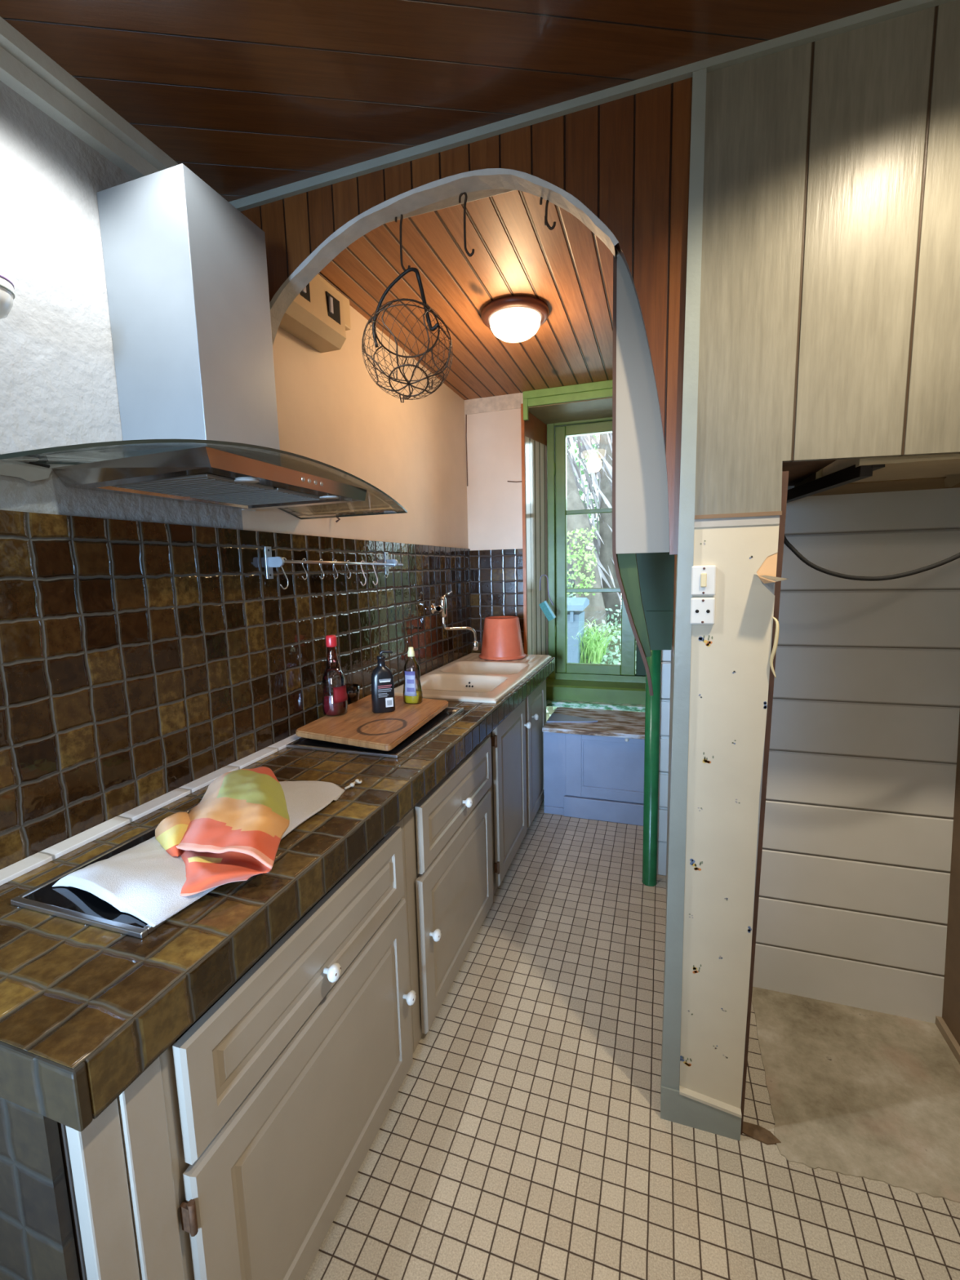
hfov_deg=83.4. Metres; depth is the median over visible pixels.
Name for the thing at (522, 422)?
trim
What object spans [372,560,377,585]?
s-hook
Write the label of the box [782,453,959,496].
ceiling
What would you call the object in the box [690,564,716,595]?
light switch
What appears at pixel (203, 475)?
hood
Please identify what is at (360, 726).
cutting board
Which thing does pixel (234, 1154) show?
base cabinet
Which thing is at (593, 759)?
window seat
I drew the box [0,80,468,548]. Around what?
wall
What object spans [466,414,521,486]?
trim
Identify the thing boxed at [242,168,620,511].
trim
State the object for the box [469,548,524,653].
tiled wall
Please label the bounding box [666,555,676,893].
wall
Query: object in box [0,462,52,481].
trim
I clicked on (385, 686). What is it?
label
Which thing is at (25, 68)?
trim
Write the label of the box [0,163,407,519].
range hood
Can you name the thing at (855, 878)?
wall
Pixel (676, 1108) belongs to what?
baseboard
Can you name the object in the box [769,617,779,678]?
handle
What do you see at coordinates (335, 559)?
s-hook
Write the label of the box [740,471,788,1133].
trim
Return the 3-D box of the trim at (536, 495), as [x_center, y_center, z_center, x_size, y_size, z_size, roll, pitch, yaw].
[0.401,-0.437,3.712,0.041,1.780,0.427,2,8,27]
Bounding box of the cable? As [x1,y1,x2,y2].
[783,535,959,581]
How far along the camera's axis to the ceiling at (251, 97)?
1.19 m
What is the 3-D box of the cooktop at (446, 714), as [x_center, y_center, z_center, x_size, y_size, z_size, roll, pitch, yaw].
[-0.357,0.313,2.010,0.412,0.022,0.595,1,8,19]
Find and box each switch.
[328,296,333,313]
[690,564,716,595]
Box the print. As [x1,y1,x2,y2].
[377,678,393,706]
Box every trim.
[0,16,178,178]
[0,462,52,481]
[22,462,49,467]
[228,0,955,211]
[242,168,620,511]
[464,392,520,414]
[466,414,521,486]
[520,403,528,654]
[522,379,612,420]
[524,411,546,445]
[524,435,548,679]
[528,396,612,425]
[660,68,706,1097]
[679,1085,742,1118]
[694,511,782,519]
[694,515,779,527]
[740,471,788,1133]
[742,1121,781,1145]
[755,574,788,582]
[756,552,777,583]
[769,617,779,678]
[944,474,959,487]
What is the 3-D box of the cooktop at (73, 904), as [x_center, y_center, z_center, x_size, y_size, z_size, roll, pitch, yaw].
[-0.606,0.437,1.158,0.314,0.010,0.525,1,8,19]
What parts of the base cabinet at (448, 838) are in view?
frame, knob, drawer, door, knob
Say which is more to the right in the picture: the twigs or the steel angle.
the steel angle
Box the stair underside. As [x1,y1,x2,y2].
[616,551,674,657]
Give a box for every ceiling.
[0,0,901,399]
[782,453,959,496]
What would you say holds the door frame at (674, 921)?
attached to the wall at (672, 657)
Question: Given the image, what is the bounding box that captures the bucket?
[479,615,525,660]
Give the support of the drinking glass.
on the cutting board
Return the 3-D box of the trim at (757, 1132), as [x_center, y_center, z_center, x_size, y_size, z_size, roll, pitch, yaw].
[0.742,1.307,1.424,0.094,0.004,0.044,1,8,19]
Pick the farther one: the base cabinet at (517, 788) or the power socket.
the base cabinet at (517, 788)
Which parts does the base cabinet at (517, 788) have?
door, knob, door, knob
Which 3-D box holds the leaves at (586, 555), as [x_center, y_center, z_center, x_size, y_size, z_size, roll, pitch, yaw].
[1.097,-0.868,5.961,0.410,0.761,0.383,1,8,19]
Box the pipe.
[641,649,661,886]
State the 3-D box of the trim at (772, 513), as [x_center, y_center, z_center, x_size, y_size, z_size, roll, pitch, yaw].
[0.588,-0.286,1.234,0.182,0.009,0.006,1,8,19]
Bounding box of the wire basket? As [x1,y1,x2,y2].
[361,267,453,403]
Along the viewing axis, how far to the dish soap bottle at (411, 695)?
2.15 m
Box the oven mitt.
[155,766,289,896]
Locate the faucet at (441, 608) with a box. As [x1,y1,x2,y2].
[430,591,478,650]
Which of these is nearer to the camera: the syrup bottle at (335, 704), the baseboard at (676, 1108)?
the baseboard at (676, 1108)
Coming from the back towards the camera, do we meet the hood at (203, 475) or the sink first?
the sink
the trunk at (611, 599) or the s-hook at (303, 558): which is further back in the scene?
the trunk at (611, 599)
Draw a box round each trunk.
[566,452,608,648]
[598,432,621,631]
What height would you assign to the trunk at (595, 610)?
3.740 m
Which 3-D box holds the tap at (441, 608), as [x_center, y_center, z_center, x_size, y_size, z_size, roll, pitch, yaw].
[-0.221,-0.200,3.038,0.095,0.145,0.148,1,8,19]
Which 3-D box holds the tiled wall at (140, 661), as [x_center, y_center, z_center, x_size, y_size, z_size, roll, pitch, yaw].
[-0.569,-0.002,2.184,0.012,0.812,3.180,1,8,19]
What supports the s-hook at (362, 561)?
hanging from the utensil rail
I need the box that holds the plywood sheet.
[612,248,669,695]
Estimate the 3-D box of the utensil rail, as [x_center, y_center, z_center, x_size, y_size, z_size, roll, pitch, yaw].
[-0.529,-0.310,2.170,0.058,0.105,0.900,1,8,19]
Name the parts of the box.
plate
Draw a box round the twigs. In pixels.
[566,432,621,617]
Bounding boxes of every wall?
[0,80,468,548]
[0,510,471,869]
[240,0,959,1108]
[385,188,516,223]
[465,392,597,551]
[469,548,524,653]
[657,649,671,875]
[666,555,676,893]
[752,485,959,1023]
[942,712,959,1045]
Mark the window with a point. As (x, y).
(609, 686)
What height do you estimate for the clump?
0.378 m
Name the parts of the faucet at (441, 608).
spout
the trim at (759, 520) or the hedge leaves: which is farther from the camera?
the hedge leaves
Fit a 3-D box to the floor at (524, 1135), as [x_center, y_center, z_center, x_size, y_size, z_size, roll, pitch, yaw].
[0.660,1.446,0.702,3.940,0.080,6.760,1,8,19]
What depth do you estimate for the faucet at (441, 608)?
3.03 m
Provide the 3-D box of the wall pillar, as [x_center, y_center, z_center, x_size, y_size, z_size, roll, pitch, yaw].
[0.598,0.506,1.375,0.217,1.611,0.053,1,8,19]
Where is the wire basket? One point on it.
(427, 308)
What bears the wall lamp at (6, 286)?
hanging from the wall at (58, 381)
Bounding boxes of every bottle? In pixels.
[321,635,347,716]
[371,649,395,713]
[403,646,422,704]
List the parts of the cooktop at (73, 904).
glass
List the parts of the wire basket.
handle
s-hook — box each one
[280,557,288,589]
[302,558,307,579]
[319,559,324,579]
[333,559,337,578]
[360,560,366,586]
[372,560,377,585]
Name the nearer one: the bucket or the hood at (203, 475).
the hood at (203, 475)
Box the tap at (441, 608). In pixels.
[430,591,453,617]
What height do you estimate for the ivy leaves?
1.778 m
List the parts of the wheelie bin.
lid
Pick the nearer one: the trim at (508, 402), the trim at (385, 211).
the trim at (385, 211)
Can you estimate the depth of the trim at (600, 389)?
3.28 m
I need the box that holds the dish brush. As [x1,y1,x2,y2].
[538,574,555,621]
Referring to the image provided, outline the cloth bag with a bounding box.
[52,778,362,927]
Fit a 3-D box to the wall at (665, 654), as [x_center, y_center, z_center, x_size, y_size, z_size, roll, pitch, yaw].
[0.984,0.592,2.535,0.326,1.120,0.048,1,8,19]
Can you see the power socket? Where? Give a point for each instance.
(702, 609)
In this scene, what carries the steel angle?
attached to the ceiling at (897, 468)
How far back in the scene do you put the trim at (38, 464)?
1.12 m
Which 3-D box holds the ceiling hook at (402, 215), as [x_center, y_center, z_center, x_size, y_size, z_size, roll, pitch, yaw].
[-0.208,-1.066,1.444,0.040,0.155,0.006,1,8,19]
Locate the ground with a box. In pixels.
[546,523,635,721]
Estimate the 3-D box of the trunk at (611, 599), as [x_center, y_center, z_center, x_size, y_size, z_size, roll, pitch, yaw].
[1.564,-1.791,6.427,0.328,3.613,0.471,-2,8,-7]
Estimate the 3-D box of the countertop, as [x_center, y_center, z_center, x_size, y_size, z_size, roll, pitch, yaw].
[-0.277,0.343,2.137,0.581,0.093,3.147,1,8,19]
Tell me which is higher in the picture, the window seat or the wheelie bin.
the wheelie bin
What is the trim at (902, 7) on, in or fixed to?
attached to the wall at (829, 317)
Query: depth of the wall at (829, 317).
1.18 m
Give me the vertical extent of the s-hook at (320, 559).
0.074 m
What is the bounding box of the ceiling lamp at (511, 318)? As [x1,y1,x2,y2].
[480,295,549,342]
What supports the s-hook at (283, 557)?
hanging from the utensil rail
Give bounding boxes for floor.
[303,798,959,1279]
[751,986,959,1203]
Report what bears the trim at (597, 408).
attached to the wall at (494, 438)
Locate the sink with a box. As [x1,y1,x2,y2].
[394,653,551,703]
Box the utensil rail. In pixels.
[264,546,403,578]
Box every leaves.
[546,553,635,715]
[566,434,599,554]
[567,525,597,595]
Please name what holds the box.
attached to the wall at (58, 381)
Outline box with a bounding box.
[279,273,351,352]
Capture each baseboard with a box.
[660,1085,741,1141]
[935,1016,959,1064]
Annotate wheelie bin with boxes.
[567,597,589,662]
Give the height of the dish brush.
0.308 m
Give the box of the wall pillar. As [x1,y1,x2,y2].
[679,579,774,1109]
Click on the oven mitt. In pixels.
(235, 832)
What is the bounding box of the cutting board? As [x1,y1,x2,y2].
[295,694,448,751]
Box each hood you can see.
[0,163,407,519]
[51,446,366,510]
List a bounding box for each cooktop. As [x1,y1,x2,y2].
[10,803,329,938]
[286,706,463,758]
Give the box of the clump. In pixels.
[567,618,621,663]
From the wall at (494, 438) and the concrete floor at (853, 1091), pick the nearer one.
the concrete floor at (853, 1091)
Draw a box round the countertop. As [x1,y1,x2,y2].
[0,657,555,1131]
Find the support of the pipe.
on the floor at (524, 1135)
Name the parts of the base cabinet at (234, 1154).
end panel, drawer, door, knob, knob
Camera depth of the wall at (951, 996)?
1.66 m
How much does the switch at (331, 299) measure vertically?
0.052 m
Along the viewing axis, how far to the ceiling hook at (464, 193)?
1.39 m
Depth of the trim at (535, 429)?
3.54 m
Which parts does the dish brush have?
handle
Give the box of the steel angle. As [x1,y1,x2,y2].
[786,464,884,502]
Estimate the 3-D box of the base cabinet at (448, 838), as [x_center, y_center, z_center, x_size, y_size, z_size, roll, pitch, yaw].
[-0.294,0.823,2.090,0.564,0.838,0.814,1,8,19]
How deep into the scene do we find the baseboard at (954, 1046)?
1.68 m
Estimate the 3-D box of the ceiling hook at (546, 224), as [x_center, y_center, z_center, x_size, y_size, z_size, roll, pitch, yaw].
[0.166,-1.050,1.320,0.040,0.087,0.006,1,8,19]
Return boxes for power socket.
[689,597,715,624]
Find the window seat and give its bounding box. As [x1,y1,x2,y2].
[542,706,644,826]
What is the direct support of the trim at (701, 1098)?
attached to the wall at (829, 317)
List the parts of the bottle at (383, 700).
spout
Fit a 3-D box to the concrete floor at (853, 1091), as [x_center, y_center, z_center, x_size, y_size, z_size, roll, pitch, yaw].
[1.135,1.285,1.558,0.591,0.013,0.609,1,8,19]
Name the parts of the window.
flaking sill, sill, sash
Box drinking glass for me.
[346,684,359,702]
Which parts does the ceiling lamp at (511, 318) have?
lamp glass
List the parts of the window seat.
seat, panel moulding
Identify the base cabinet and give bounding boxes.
[0,818,416,1279]
[403,736,493,1051]
[487,679,546,896]
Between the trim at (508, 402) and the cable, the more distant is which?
the trim at (508, 402)
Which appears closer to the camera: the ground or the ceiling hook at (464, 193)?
the ceiling hook at (464, 193)
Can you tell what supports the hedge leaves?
on the ground
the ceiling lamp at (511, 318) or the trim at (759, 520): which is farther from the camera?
the ceiling lamp at (511, 318)
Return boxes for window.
[546,417,645,711]
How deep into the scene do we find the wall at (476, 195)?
1.44 m
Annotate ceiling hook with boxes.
[395,213,410,271]
[458,191,474,257]
[539,196,555,230]
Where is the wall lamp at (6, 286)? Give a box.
[0,270,14,319]

